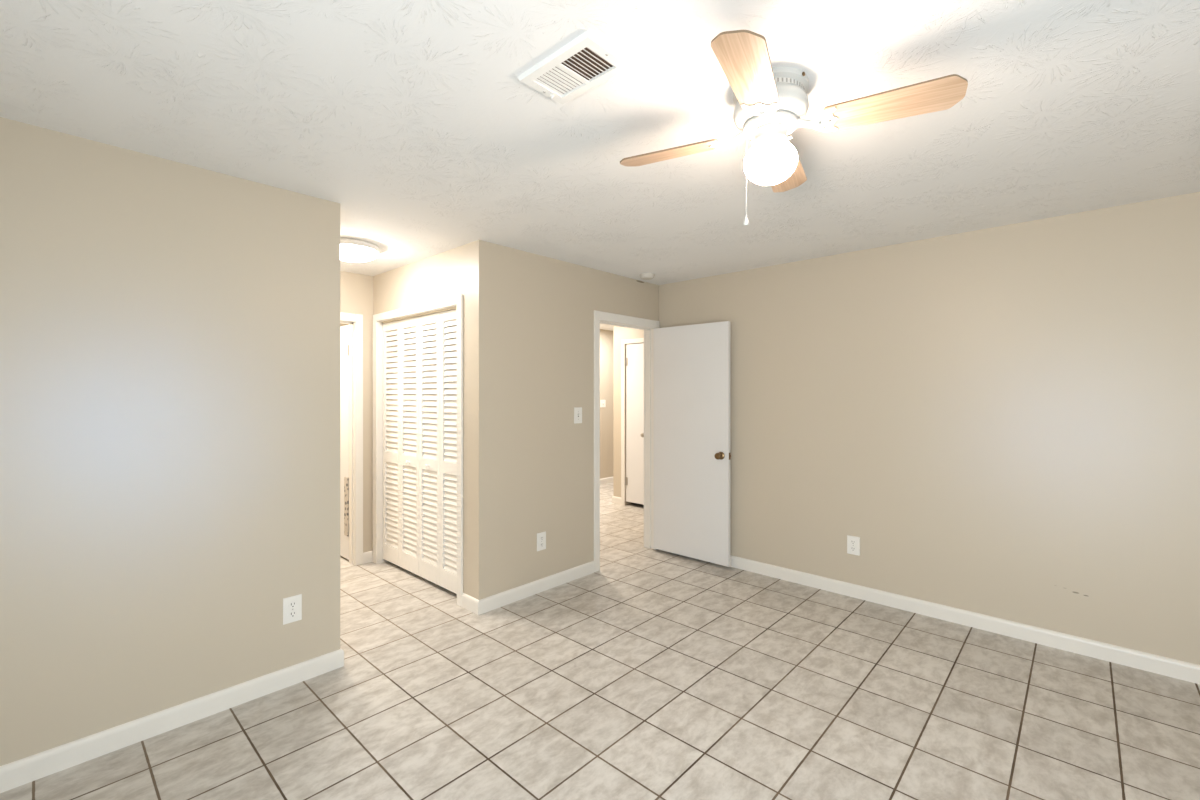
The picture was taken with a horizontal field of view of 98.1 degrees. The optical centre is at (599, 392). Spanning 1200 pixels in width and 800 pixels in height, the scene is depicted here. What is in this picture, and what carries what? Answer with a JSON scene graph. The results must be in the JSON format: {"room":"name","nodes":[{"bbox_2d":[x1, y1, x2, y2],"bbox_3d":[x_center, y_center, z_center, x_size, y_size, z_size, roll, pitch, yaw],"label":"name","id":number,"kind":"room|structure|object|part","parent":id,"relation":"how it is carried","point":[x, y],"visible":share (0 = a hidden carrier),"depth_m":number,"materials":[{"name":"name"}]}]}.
{"room":"empty bedroom","nodes":[
{"label":"empty bedroom","id":0,"kind":"room"},
{"bbox_2d":[0,117,658,765],"bbox_3d":[-0.496,0.222,4.891,1.632,2.440,8.500,0,0,43],"label":"wall","id":1,"kind":"structure","parent":0,"point":[170,330],"depth_m":2.30,"materials":[{"name":"beige paint"}]},
{"bbox_2d":[0,648,343,792],"bbox_3d":[-2.109,1.397,2.022,0.124,0.091,2.099,0,0,43],"label":"baseboard","id":2,"kind":"structure","parent":1,"relation":"attached to","point":[34,767],"depth_m":2.19,"materials":[{"name":"white wood"}]},
{"bbox_2d":[283,594,301,624],"bbox_3d":[-1.521,1.071,2.578,0.011,0.128,0.083,0,0,43],"label":"electrical outlet","id":3,"kind":"object","parent":1,"relation":"attached to","point":[292,606],"visible":1,"depth_m":2.57,"materials":[{"name":"white plastic"}]},
{"bbox_2d":[288,610,296,617],"bbox_3d":[-1.518,1.095,2.576,0.003,0.029,0.039,0,0,43],"label":"receptacle","id":4,"kind":"object","parent":3,"relation":"attached to","point":[291,613],"depth_m":2.57,"materials":[{"name":"white plastic"}]},
{"bbox_2d":[288,601,296,607],"bbox_3d":[-1.518,1.048,2.576,0.003,0.029,0.039,0,0,43],"label":"receptacle","id":5,"kind":"object","parent":3,"relation":"attached to","point":[291,604],"depth_m":2.57,"materials":[{"name":"white plastic"}]},
{"bbox_2d":[461,561,594,614],"bbox_3d":[-0.488,1.397,3.848,0.197,0.091,1.099,0,0,43],"label":"baseboard","id":6,"kind":"structure","parent":1,"relation":"attached to","point":[481,606],"depth_m":3.66,"materials":[{"name":"white wood"}]},
{"bbox_2d":[537,531,545,550],"bbox_3d":[-0.424,1.079,3.784,0.011,0.128,0.083,0,0,43],"label":"electrical outlet","id":7,"kind":"object","parent":1,"relation":"attached to","point":[541,537],"visible":1,"depth_m":3.78,"materials":[{"name":"white plastic"}]},
{"bbox_2d":[574,407,581,423],"bbox_3d":[-0.164,0.176,4.055,0.024,0.124,0.083,0,0,43],"label":"light switch","id":8,"kind":"object","parent":1,"relation":"attached to","point":[577,410],"visible":1,"depth_m":4.05,"materials":[{"name":"white plastic"}]},
{"bbox_2d":[612,496,620,504],"bbox_3d":[1.028,1.397,7.641,0.158,0.091,2.394,0,0,43],"label":"baseboard","id":9,"kind":"structure","parent":1,"relation":"attached to","point":[616,500],"depth_m":6.76,"materials":[{"name":"white wood"}]},
{"bbox_2d":[594,310,659,571],"bbox_3d":[0.204,0.390,4.551,0.142,2.105,0.872,0,0,43],"label":"door frame","id":10,"kind":"structure","parent":1,"relation":"attached to","point":[600,317],"depth_m":4.79,"materials":[{"name":"white wood"}]},
{"bbox_2d":[654,321,730,566],"bbox_3d":[0.773,0.416,4.506,0.776,2.003,0.163,0,0,42],"label":"door","id":11,"kind":"structure","parent":10,"relation":"attached to","point":[692,455],"depth_m":4.47,"materials":[{"name":"white paint"}]},
{"bbox_3d":[0.973,0.517,4.262,0.064,0.064,0.072,0,0,42],"label":"knob","id":12,"kind":"part","parent":11,"relation":"part of","materials":[{"name":"gold metal"}]},
{"bbox_2d":[621,338,643,504],"bbox_3d":[0.460,0.380,6.544,0.499,2.125,0.016,0,0,43],"label":"door frame","id":13,"kind":"structure","parent":1,"relation":"attached to","point":[636,340],"depth_m":6.68,"materials":[{"name":"white wood"}]},
{"bbox_2d":[625,343,643,504],"bbox_3d":[0.453,0.387,6.540,0.379,2.010,0.106,0,0,43],"label":"door","id":14,"kind":"structure","parent":1,"relation":"in","point":[634,360],"depth_m":6.57,"materials":[{"name":"white paint"}]},
{"bbox_2d":[340,271,436,552],"bbox_3d":[-2.088,0.222,4.389,0.110,2.440,1.920,0,0,43],"label":"wall","id":15,"kind":"structure","parent":0,"point":[356,290],"depth_m":4.42,"materials":[{"name":"beige paint"}]},
{"bbox_2d":[340,325,348,559],"bbox_3d":[-2.416,0.422,4.668,0.746,2.000,0.107,0,0,43],"label":"door","id":16,"kind":"structure","parent":15,"relation":"in","point":[344,330],"depth_m":4.51,"materials":[{"name":"white paint"}]},
{"bbox_2d":[344,477,348,535],"bbox_3d":[-2.169,0.972,4.457,0.068,0.500,0.010,0,0,43],"label":"vent","id":17,"kind":"object","parent":16,"relation":"hanging from","point":[346,479],"visible":1,"depth_m":4.45,"materials":[{"name":"white metal"}]},
{"bbox_2d":[340,312,362,565],"bbox_3d":[-2.338,0.392,4.108,0.126,2.100,0.877,0,0,43],"label":"door frame","id":18,"kind":"structure","parent":15,"relation":"attached to","point":[355,321],"depth_m":4.37,"materials":[{"name":"white wood"}]},
{"bbox_2d":[363,551,372,563],"bbox_3d":[-1.967,1.397,4.425,0.019,0.091,0.093,0,0,43],"label":"baseboard","id":19,"kind":"structure","parent":15,"relation":"attached to","point":[367,556],"depth_m":4.42,"materials":[{"name":"white wood"}]},
{"bbox_2d":[373,243,468,594],"bbox_3d":[-1.369,0.222,4.009,1.461,2.440,0.110,0,0,43],"label":"wall","id":20,"kind":"structure","parent":0,"point":[445,274],"depth_m":3.69,"materials":[{"name":"beige paint"}]},
{"bbox_2d":[383,317,418,575],"bbox_3d":[-1.620,0.411,4.217,0.612,1.994,0.058,0,0,43],"label":"bifold door","id":21,"kind":"structure","parent":20,"relation":"in","point":[400,431],"depth_m":4.20,"materials":[{"name":"white paint"}]},
{"bbox_3d":[-1.722,0.411,4.333,0.304,1.994,0.028,0,0,43],"label":"panel","id":22,"kind":"part","parent":21,"relation":"part of","materials":[{"name":"white paint"}]},
{"bbox_3d":[-1.497,0.411,4.124,0.304,1.994,0.028,0,0,43],"label":"panel","id":23,"kind":"part","parent":21,"relation":"part of","materials":[{"name":"white paint"}]},
{"bbox_2d":[373,295,462,605],"bbox_3d":[-1.394,0.390,4.022,1.369,2.105,0.126,0,0,43],"label":"door frame","id":24,"kind":"structure","parent":20,"relation":"attached to","point":[455,302],"depth_m":4.20,"materials":[{"name":"white wood"}]},
{"bbox_2d":[419,309,456,593],"bbox_3d":[-1.169,0.411,3.800,0.612,1.994,0.058,0,0,43],"label":"bifold door","id":25,"kind":"structure","parent":20,"relation":"in","point":[437,432],"depth_m":3.82,"materials":[{"name":"white paint"}]},
{"bbox_3d":[-1.272,0.411,3.915,0.304,1.994,0.028,0,0,43],"label":"panel","id":26,"kind":"part","parent":25,"relation":"part of","materials":[{"name":"white paint"}]},
{"bbox_3d":[-1.046,0.411,3.706,0.304,1.994,0.028,0,0,43],"label":"panel","id":27,"kind":"part","parent":25,"relation":"part of","materials":[{"name":"white paint"}]},
{"bbox_2d":[446,325,456,425],"bbox_3d":[-1.300,0.222,4.893,2.561,2.440,0.110,0,0,43],"label":"wall partition","id":28,"kind":"structure","parent":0,"point":[453,325],"depth_m":4.91,"materials":[{"name":"beige paint"}]},
{"bbox_2d":[340,323,612,478],"bbox_3d":[-1.396,0.222,6.754,0.110,2.440,7.210,0,0,43],"label":"wall","id":29,"kind":"structure","parent":0,"point":[606,336],"depth_m":8.29,"materials":[{"name":"beige paint"}]},
{"bbox_2d":[600,400,605,407],"bbox_3d":[0.054,0.172,8.219,0.024,0.120,0.120,0,0,43],"label":"light switch","id":30,"kind":"object","parent":29,"relation":"attached to","point":[602,402],"visible":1,"depth_m":8.21,"materials":[{"name":"white plastic"}]},
{"bbox_2d":[600,477,612,484],"bbox_3d":[-0.585,1.397,7.537,0.014,0.091,4.740,0,0,43],"label":"baseboard","id":31,"kind":"structure","parent":29,"relation":"attached to","point":[609,479],"depth_m":8.27,"materials":[{"name":"white wood"}]},
{"bbox_2d":[0,0,1199,330],"bbox_3d":[0.596,-1.028,3.879,7.200,0.060,8.900,0,0,43],"label":"ceiling","id":32,"kind":"structure","parent":0,"point":[416,118],"depth_m":1.85,"materials":[{"name":"white paint"}]},
{"bbox_2d":[340,238,380,263],"bbox_3d":[-1.683,-0.935,3.524,0.370,0.126,0.370,0,0,43],"label":"ceiling light","id":33,"kind":"object","parent":32,"relation":"attached to","point":[351,250],"visible":0.76,"depth_m":3.43,"materials":[{"name":"white glass"}]},
{"bbox_2d":[517,31,632,103],"bbox_3d":[-0.081,-0.983,1.613,0.312,0.030,0.196,0,0,43],"label":"ceiling vent","id":34,"kind":"object","parent":32,"relation":"in","point":[585,62],"visible":1,"depth_m":1.59,"materials":[{"name":"white metal"}]},
{"bbox_2d":[640,273,654,279],"bbox_3d":[0.399,-0.979,4.402,0.128,0.038,0.128,0,0,43],"label":"smoke detector","id":35,"kind":"object","parent":32,"relation":"attached to","point":[645,276],"visible":1,"depth_m":4.36,"materials":[{"name":"white plastic"}]},
{"bbox_2d":[620,30,967,225],"bbox_3d":[0.559,-0.764,1.712,0.800,0.467,0.800,0,0,-18],"label":"ceiling fan","id":36,"kind":"object","parent":32,"relation":"hanging from","point":[770,102],"visible":1,"depth_m":1.60,"materials":[{"name":"beige wood"}]},
{"bbox_3d":[0.248,-0.857,1.871,0.368,0.034,0.133,0,0,27],"label":"blade","id":37,"kind":"part","parent":36,"relation":"part of","materials":[{"name":"brown wood"}]},
{"bbox_3d":[0.401,-0.857,1.401,0.133,0.034,0.368,0,0,27],"label":"blade","id":38,"kind":"part","parent":36,"relation":"part of","materials":[{"name":"brown wood"}]},
{"bbox_3d":[0.464,-0.547,1.656,0.017,0.032,0.017,0,0,43],"label":"pull knob","id":39,"kind":"part","parent":36,"relation":"part of","materials":[{"name":"white plastic"}]},
{"bbox_3d":[0.489,-0.706,1.667,0.057,0.287,0.006,0,0,-28],"label":"pull chain","id":40,"kind":"part","parent":36,"relation":"part of","materials":[{"name":"white metal"}]},
{"bbox_3d":[0.559,-0.753,1.712,0.170,0.129,0.170,0,0,43],"label":"globe","id":41,"kind":"part","parent":36,"relation":"part of","materials":[{"name":"white glass"}]},
{"bbox_3d":[0.718,-0.857,2.023,0.133,0.034,0.368,0,0,27],"label":"blade","id":42,"kind":"part","parent":36,"relation":"part of","materials":[{"name":"brown wood"}]},
{"bbox_3d":[0.870,-0.857,1.553,0.368,0.034,0.133,0,0,27],"label":"blade","id":43,"kind":"part","parent":36,"relation":"part of","materials":[{"name":"brown wood"}]},
{"bbox_2d":[0,483,1199,799],"bbox_3d":[0.596,1.472,3.879,7.200,0.060,8.900,0,0,43],"label":"floor","id":44,"kind":"structure","parent":0,"point":[650,674],"depth_m":2.34,"materials":[{"name":"beige tile"}]},
{"bbox_2d":[659,192,1199,664],"bbox_3d":[2.123,0.222,3.452,4.199,2.440,0.110,0,0,43],"label":"wall","id":45,"kind":"structure","parent":0,"point":[1004,420],"depth_m":3.14,"materials":[{"name":"beige paint"}]},
{"bbox_2d":[847,535,859,555],"bbox_3d":[1.788,1.076,3.675,0.083,0.128,0.020,0,0,43],"label":"electrical outlet","id":46,"kind":"object","parent":45,"relation":"attached to","point":[853,542],"visible":1,"depth_m":3.67,"materials":[{"name":"white plastic"}]},
{"bbox_2d":[730,555,1199,683],"bbox_3d":[2.041,1.397,3.444,4.089,0.091,0.014,0,0,43],"label":"baseboard","id":47,"kind":"structure","parent":45,"relation":"attached to","point":[1182,670],"depth_m":3.13,"materials":[{"name":"white wood"}]}
]}

